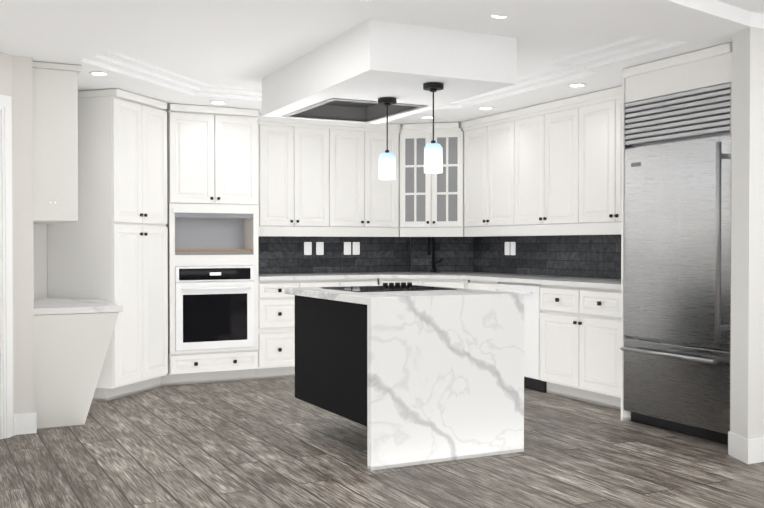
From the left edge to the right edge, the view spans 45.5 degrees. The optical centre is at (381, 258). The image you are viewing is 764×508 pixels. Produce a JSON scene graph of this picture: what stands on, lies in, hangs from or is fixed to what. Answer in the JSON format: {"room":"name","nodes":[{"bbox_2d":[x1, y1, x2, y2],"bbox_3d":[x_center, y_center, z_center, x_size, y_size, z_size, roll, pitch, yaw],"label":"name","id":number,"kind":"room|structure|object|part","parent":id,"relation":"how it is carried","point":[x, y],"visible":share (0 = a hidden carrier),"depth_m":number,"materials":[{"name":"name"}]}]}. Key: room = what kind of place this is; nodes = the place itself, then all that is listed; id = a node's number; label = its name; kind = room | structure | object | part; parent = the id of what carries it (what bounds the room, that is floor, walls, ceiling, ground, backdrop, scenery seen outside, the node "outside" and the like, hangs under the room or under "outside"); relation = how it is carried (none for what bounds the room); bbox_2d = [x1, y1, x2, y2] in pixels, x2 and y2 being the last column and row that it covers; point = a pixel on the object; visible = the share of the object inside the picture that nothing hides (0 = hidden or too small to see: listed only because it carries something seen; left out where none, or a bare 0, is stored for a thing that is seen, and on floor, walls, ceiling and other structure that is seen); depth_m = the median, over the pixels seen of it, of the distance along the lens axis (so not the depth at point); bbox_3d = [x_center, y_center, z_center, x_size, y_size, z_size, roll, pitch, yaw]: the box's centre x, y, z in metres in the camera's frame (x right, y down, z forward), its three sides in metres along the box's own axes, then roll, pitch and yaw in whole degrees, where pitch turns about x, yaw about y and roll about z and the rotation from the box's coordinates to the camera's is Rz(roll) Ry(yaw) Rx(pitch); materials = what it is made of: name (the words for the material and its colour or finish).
{"room":"kitchen","nodes":[
{"label":"kitchen","id":0,"kind":"room"},
{"bbox_2d":[0,52,14,413],"bbox_3d":[-3.049,-0.087,3.548,0.120,2.440,4.500,0,1,18],"label":"wall","id":1,"kind":"structure","parent":0,"point":[6,74],"depth_m":5.64,"materials":[{"name":"paint"}]},
{"bbox_2d":[0,94,12,438],"bbox_3d":[-2.488,0.060,5.137,0.101,2.100,1.075,0,1,18],"label":"door frame","id":2,"kind":"structure","parent":1,"relation":"attached to","point":[6,357],"depth_m":5.57,"materials":[{"name":"paint"}]},
{"bbox_2d":[13,56,33,413],"bbox_3d":[-2.492,-0.126,6.188,0.115,2.440,1.107,0,1,-27],"label":"wall","id":3,"kind":"structure","parent":0,"point":[23,228],"depth_m":5.69,"materials":[{"name":"paint"}]},
{"bbox_2d":[32,61,81,223],"bbox_3d":[-2.311,-0.756,6.300,0.312,1.017,0.940,0,1,-27],"label":"upper cabinet","id":4,"kind":"object","parent":3,"relation":"attached to","point":[55,145],"visible":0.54,"depth_m":5.89,"materials":[{"name":"paint"}]},
{"bbox_2d":[33,224,47,314],"bbox_3d":[-2.590,-0.143,7.373,1.155,2.440,1.090,0,1,-27],"label":"wall","id":5,"kind":"structure","parent":0,"point":[40,261],"depth_m":6.96,"materials":[{"name":"paint"}]},
{"bbox_2d":[290,272,378,284],"bbox_3d":[-0.747,-0.165,8.853,3.580,2.440,0.120,0,1,-27],"label":"wall","id":6,"kind":"structure","parent":0,"point":[356,272],"depth_m":9.06,"materials":[{"name":"paint"}]},
{"bbox_2d":[257,115,332,230],"bbox_3d":[-0.921,-0.793,8.501,0.795,1.008,0.327,0,1,-27],"label":"upper cabinet","id":7,"kind":"object","parent":6,"relation":"attached to","point":[318,178],"depth_m":8.38,"materials":[{"name":"paint"}]},
{"bbox_2d":[258,229,410,273],"bbox_3d":[-0.528,-0.075,8.888,1.835,0.437,0.012,0,1,-27],"label":"backsplash","id":8,"kind":"structure","parent":6,"relation":"attached to","point":[281,255],"depth_m":8.91,"materials":[{"name":"tile"}]},
{"bbox_2d":[304,242,311,254],"bbox_3d":[-0.715,-0.093,8.779,0.076,0.124,0.006,0,1,-27],"label":"electrical outlet","id":9,"kind":"object","parent":8,"relation":"attached to","point":[307,248],"visible":1,"depth_m":8.78,"materials":[{"name":"white plastic"}]},
{"bbox_2d":[316,242,323,254],"bbox_3d":[-0.603,-0.094,8.836,0.076,0.124,0.006,0,1,-27],"label":"electrical outlet","id":10,"kind":"object","parent":8,"relation":"attached to","point":[319,248],"visible":1,"depth_m":8.83,"materials":[{"name":"white plastic"}]},
{"bbox_2d":[344,242,350,254],"bbox_3d":[-0.340,-0.096,8.969,0.076,0.124,0.006,0,1,-27],"label":"electrical outlet","id":11,"kind":"object","parent":8,"relation":"attached to","point":[347,248],"visible":1,"depth_m":8.97,"materials":[{"name":"white plastic"}]},
{"bbox_2d":[353,242,359,254],"bbox_3d":[-0.256,-0.097,9.012,0.076,0.124,0.006,0,1,-27],"label":"electrical outlet","id":12,"kind":"object","parent":8,"relation":"attached to","point":[356,248],"visible":1,"depth_m":9.01,"materials":[{"name":"white plastic"}]},
{"bbox_2d":[329,121,399,230],"bbox_3d":[-0.237,-0.798,8.848,0.738,1.008,0.327,0,1,-27],"label":"upper cabinet","id":13,"kind":"object","parent":6,"relation":"attached to","point":[362,201],"depth_m":8.69,"materials":[{"name":"paint"}]},
{"bbox_2d":[0,377,763,507],"bbox_3d":[0.810,1.157,3.617,13.000,0.050,12.000,0,1,-27],"label":"floor","id":14,"kind":"structure","parent":0,"point":[267,443],"depth_m":4.91,"materials":[{"name":"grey wood"}]},
{"bbox_2d":[34,298,122,428],"bbox_3d":[-2.260,0.702,6.507,0.572,0.775,1.185,0,1,-27],"label":"base cabinet","id":15,"kind":"object","parent":14,"relation":"on","point":[70,348],"visible":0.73,"depth_m":5.96,"materials":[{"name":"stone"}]},
{"bbox_2d":[47,89,167,401],"bbox_3d":[-2.167,-0.100,7.293,0.630,2.357,0.760,0,1,18],"label":"pantry cabinet","id":16,"kind":"object","parent":14,"relation":"on","point":[110,245],"visible":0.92,"depth_m":6.99,"materials":[{"name":"paint"}]},
{"bbox_2d":[161,104,258,385],"bbox_3d":[-1.582,-0.111,8.002,0.839,2.357,0.637,0,1,-27],"label":"tall cabinet","id":17,"kind":"object","parent":14,"relation":"on","point":[212,185],"visible":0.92,"depth_m":7.78,"materials":[{"name":"paint"}]},
{"bbox_2d":[175,266,253,350],"bbox_3d":[-1.523,0.418,7.962,0.683,0.704,0.561,0,1,-27],"label":"built-in oven","id":18,"kind":"object","parent":17,"relation":"in","point":[214,307],"visible":0.98,"depth_m":7.75,"materials":[{"name":"white metal"}]},
{"bbox_2d":[256,279,377,378],"bbox_3d":[-0.686,0.626,8.472,1.167,0.870,0.629,0,1,-27],"label":"base cabinet","id":19,"kind":"object","parent":14,"relation":"on","point":[276,354],"visible":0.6,"depth_m":8.04,"materials":[{"name":"paint"}]},
{"bbox_2d":[284,293,523,470],"bbox_3d":[0.103,0.670,5.528,0.975,0.868,1.220,0,1,-27],"label":"kitchen island","id":20,"kind":"object","parent":14,"relation":"on","point":[409,378],"depth_m":5.02,"materials":[{"name":"stone"}]},
{"bbox_2d":[284,285,519,300],"bbox_3d":[0.078,0.215,5.570,0.975,0.040,1.230,0,1,-27],"label":"island countertop","id":21,"kind":"structure","parent":20,"relation":"on","point":[459,294],"depth_m":5.17,"materials":[{"name":"white stone"}]},
{"bbox_2d":[320,282,456,291],"bbox_3d":[0.035,0.179,5.705,0.680,0.028,0.550,0,1,-27],"label":"cooktop","id":22,"kind":"object","parent":21,"relation":"in","point":[403,286],"visible":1,"depth_m":5.64,"materials":[{"name":"black glass"}]},
{"bbox_2d":[379,279,469,288],"bbox_3d":[0.413,0.626,8.477,0.844,0.870,0.322,0,1,18],"label":"base cabinet","id":23,"kind":"object","parent":14,"relation":"on","point":[457,283],"visible":0.04,"depth_m":8.31,"materials":[{"name":"paint"}]},
{"bbox_2d":[468,280,498,290],"bbox_3d":[1.132,0.631,8.142,0.577,0.870,0.450,0,1,-27],"label":"base cabinet","id":24,"kind":"object","parent":14,"relation":"on","point":[474,284],"depth_m":8.00,"materials":[{"name":"paint"}]},
{"bbox_2d":[258,272,620,288],"bbox_3d":[0.471,0.185,7.485,2.344,0.035,3.424,0,1,-27],"label":"countertop","id":25,"kind":"structure","parent":24,"relation":"on","point":[575,281],"depth_m":8.10,"materials":[{"name":"white stone"}]},
{"bbox_2d":[427,237,442,271],"bbox_3d":[0.513,-0.064,9.107,0.217,0.409,0.170,0,1,-27],"label":"faucet","id":26,"kind":"object","parent":25,"relation":"on","point":[433,269],"visible":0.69,"depth_m":9.15,"materials":[{"name":"black metal"}]},
{"bbox_2d":[496,282,546,392],"bbox_3d":[1.340,0.639,7.653,0.594,0.867,0.604,0,1,-27],"label":"dishwasher","id":27,"kind":"object","parent":14,"relation":"on","point":[532,312],"visible":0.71,"depth_m":7.37,"materials":[{"name":"white"}]},
{"bbox_2d":[540,284,620,409],"bbox_3d":[1.733,0.648,6.959,0.577,0.870,0.977,0,1,-27],"label":"base cabinet","id":28,"kind":"object","parent":14,"relation":"on","point":[580,343],"depth_m":6.81,"materials":[{"name":"paint"}]},
{"bbox_2d":[620,82,731,444],"bbox_3d":[2.097,0.035,5.830,0.786,2.130,0.910,0,1,-27],"label":"refrigerator","id":29,"kind":"object","parent":14,"relation":"on","point":[676,348],"visible":0.83,"depth_m":5.65,"materials":[{"name":"silver metal"}]},
{"bbox_2d":[621,42,731,420],"bbox_3d":[2.156,-0.080,5.871,0.797,2.357,0.932,0,1,-27],"label":"surround panel","id":30,"kind":"object","parent":14,"relation":"on","point":[702,68],"visible":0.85,"depth_m":5.74,"materials":[{"name":"paint"}]},
{"bbox_2d":[743,438,763,463],"bbox_3d":[4.145,1.032,6.021,4.873,0.130,0.012,0,1,-27],"label":"baseboard","id":31,"kind":"structure","parent":14,"relation":"on","point":[746,451],"depth_m":4.94,"materials":[{"name":"paint"}]},
{"bbox_2d":[0,0,763,124],"bbox_3d":[0.810,-1.443,3.579,13.000,0.430,12.000,0,1,-27],"label":"ceiling","id":32,"kind":"structure","parent":0,"point":[232,53],"depth_m":5.36,"materials":[{"name":"paint"}]},
{"bbox_2d":[89,71,108,75],"bbox_3d":[-1.934,-1.262,6.226,0.130,0.006,0.130,0,1,-27],"label":"recessed light","id":33,"kind":"object","parent":32,"relation":"in","point":[99,73],"visible":0.96,"depth_m":6.21,"materials":[{"name":"paint"}]},
{"bbox_2d":[210,101,225,103],"bbox_3d":[-1.347,-1.280,7.478,0.130,0.006,0.130,0,1,-27],"label":"recessed light","id":34,"kind":"object","parent":32,"relation":"in","point":[219,102],"visible":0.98,"depth_m":7.47,"materials":[{"name":"paint"}]},
{"bbox_2d":[262,19,516,123],"bbox_3d":[-0.047,-1.231,6.209,1.070,0.330,2.020,0,1,-27],"label":"box","id":35,"kind":"object","parent":32,"relation":"attached to","point":[375,60],"visible":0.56,"depth_m":5.44,"materials":[{"name":"paint"}]},
{"bbox_2d":[281,98,427,122],"bbox_3d":[-0.219,-1.131,6.628,0.732,0.134,0.952,0,1,-27],"label":"hood insert","id":36,"kind":"object","parent":35,"relation":"in","point":[333,109],"visible":0.56,"depth_m":6.99,"materials":[{"name":"silver metal"}]},
{"bbox_2d":[378,97,395,179],"bbox_3d":[0.035,-0.793,6.066,0.124,0.537,0.124,0,1,-27],"label":"pendant light","id":37,"kind":"object","parent":35,"relation":"hanging from","point":[387,165],"visible":1,"depth_m":6.03,"materials":[{"name":"black"}]},
{"bbox_2d":[423,82,443,173],"bbox_3d":[0.311,-0.784,5.511,0.124,0.537,0.124,0,1,-27],"label":"pendant light","id":38,"kind":"object","parent":35,"relation":"hanging from","point":[433,156],"visible":1,"depth_m":5.47,"materials":[{"name":"black"}]},
{"bbox_2d":[420,116,432,118],"bbox_3d":[0.416,-1.293,8.372,0.130,0.006,0.130,0,1,-27],"label":"recessed light","id":39,"kind":"object","parent":32,"relation":"in","point":[426,117],"visible":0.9,"depth_m":8.35,"materials":[{"name":"paint"}]},
{"bbox_2d":[478,107,492,109],"bbox_3d":[0.890,-1.285,7.805,0.130,0.006,0.130,0,1,-27],"label":"recessed light","id":40,"kind":"object","parent":32,"relation":"in","point":[484,108],"visible":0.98,"depth_m":7.80,"materials":[{"name":"paint"}]},
{"bbox_2d":[488,15,507,18],"bbox_3d":[0.649,-1.323,4.957,0.140,0.006,0.140,0,1,-27],"label":"recessed light","id":41,"kind":"object","parent":32,"relation":"in","point":[496,17],"visible":0.35,"depth_m":5.00,"materials":[{"name":"paint"}]},
{"bbox_2d":[568,83,585,86],"bbox_3d":[1.431,-1.268,6.679,0.130,0.006,0.130,0,1,-27],"label":"recessed light","id":42,"kind":"object","parent":32,"relation":"in","point":[576,85],"visible":0.98,"depth_m":6.67,"materials":[{"name":"paint"}]},
{"bbox_2d":[477,272,620,279],"bbox_3d":[1.810,-0.146,7.571,0.120,2.440,4.482,0,1,-27],"label":"wall","id":43,"kind":"structure","parent":0,"point":[542,275],"depth_m":8.17,"materials":[{"name":"paint"}]},
{"bbox_2d":[462,110,541,229],"bbox_3d":[1.120,-0.792,8.409,0.337,1.008,0.825,0,1,-27],"label":"upper cabinet","id":44,"kind":"object","parent":43,"relation":"attached to","point":[488,140],"depth_m":8.30,"materials":[{"name":"paint"}]},
{"bbox_2d":[514,96,577,229],"bbox_3d":[1.503,-0.781,7.653,0.337,1.008,0.871,0,1,-27],"label":"upper cabinet","id":45,"kind":"object","parent":43,"relation":"attached to","point":[552,168],"depth_m":7.55,"materials":[{"name":"paint"}]},
{"bbox_2d":[473,235,620,278],"bbox_3d":[1.605,-0.059,7.824,0.012,0.437,3.009,0,1,-27],"label":"backsplash","id":46,"kind":"structure","parent":43,"relation":"attached to","point":[591,256],"depth_m":8.00,"materials":[{"name":"tile"}]},
{"bbox_2d":[505,242,509,254],"bbox_3d":[1.185,-0.091,8.623,0.006,0.124,0.076,0,1,-27],"label":"electrical outlet","id":47,"kind":"object","parent":46,"relation":"attached to","point":[507,248],"visible":1,"depth_m":8.61,"materials":[{"name":"white plastic"}]},
{"bbox_2d":[510,242,515,254],"bbox_3d":[1.228,-0.090,8.539,0.006,0.124,0.076,0,1,-27],"label":"electrical outlet","id":48,"kind":"object","parent":46,"relation":"attached to","point":[512,247],"visible":1,"depth_m":8.54,"materials":[{"name":"white plastic"}]},
{"bbox_2d":[578,86,621,225],"bbox_3d":[1.921,-0.769,6.831,0.337,1.008,0.974,0,1,-27],"label":"upper cabinet","id":49,"kind":"object","parent":43,"relation":"attached to","point":[599,112],"depth_m":6.96,"materials":[{"name":"paint"}]},
{"bbox_2d":[730,27,763,439],"bbox_3d":[4.103,-0.085,6.106,4.857,2.360,0.200,0,1,-27],"label":"wall column","id":50,"kind":"structure","parent":0,"point":[747,323],"depth_m":4.96,"materials":[{"name":"paint"}]},
{"bbox_3d":[0.610,-0.170,9.245,0.504,2.440,0.410,0,1,-27],"label":"wall","id":51,"kind":"structure","parent":0,"visible":0},
{"bbox_2d":[398,122,463,236],"bbox_3d":[0.547,-0.756,8.995,0.825,1.095,0.772,0,1,-27],"label":"upper cabinet","id":52,"kind":"object","parent":51,"relation":"attached to","point":[401,128],"depth_m":8.79,"materials":[{"name":"paint"}]},
{"bbox_3d":[0.491,-0.754,8.849,0.628,1.095,0.190,0,1,15],"label":"glass corner wall cabinet","id":53,"kind":"part","parent":52,"relation":"part of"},
{"bbox_2d":[411,237,472,271],"bbox_3d":[0.609,-0.080,9.237,0.638,0.437,0.012,0,1,12],"label":"backsplash","id":54,"kind":"structure","parent":51,"relation":"attached to","point":[455,254],"depth_m":9.23,"materials":[{"name":"tile"}]}
]}

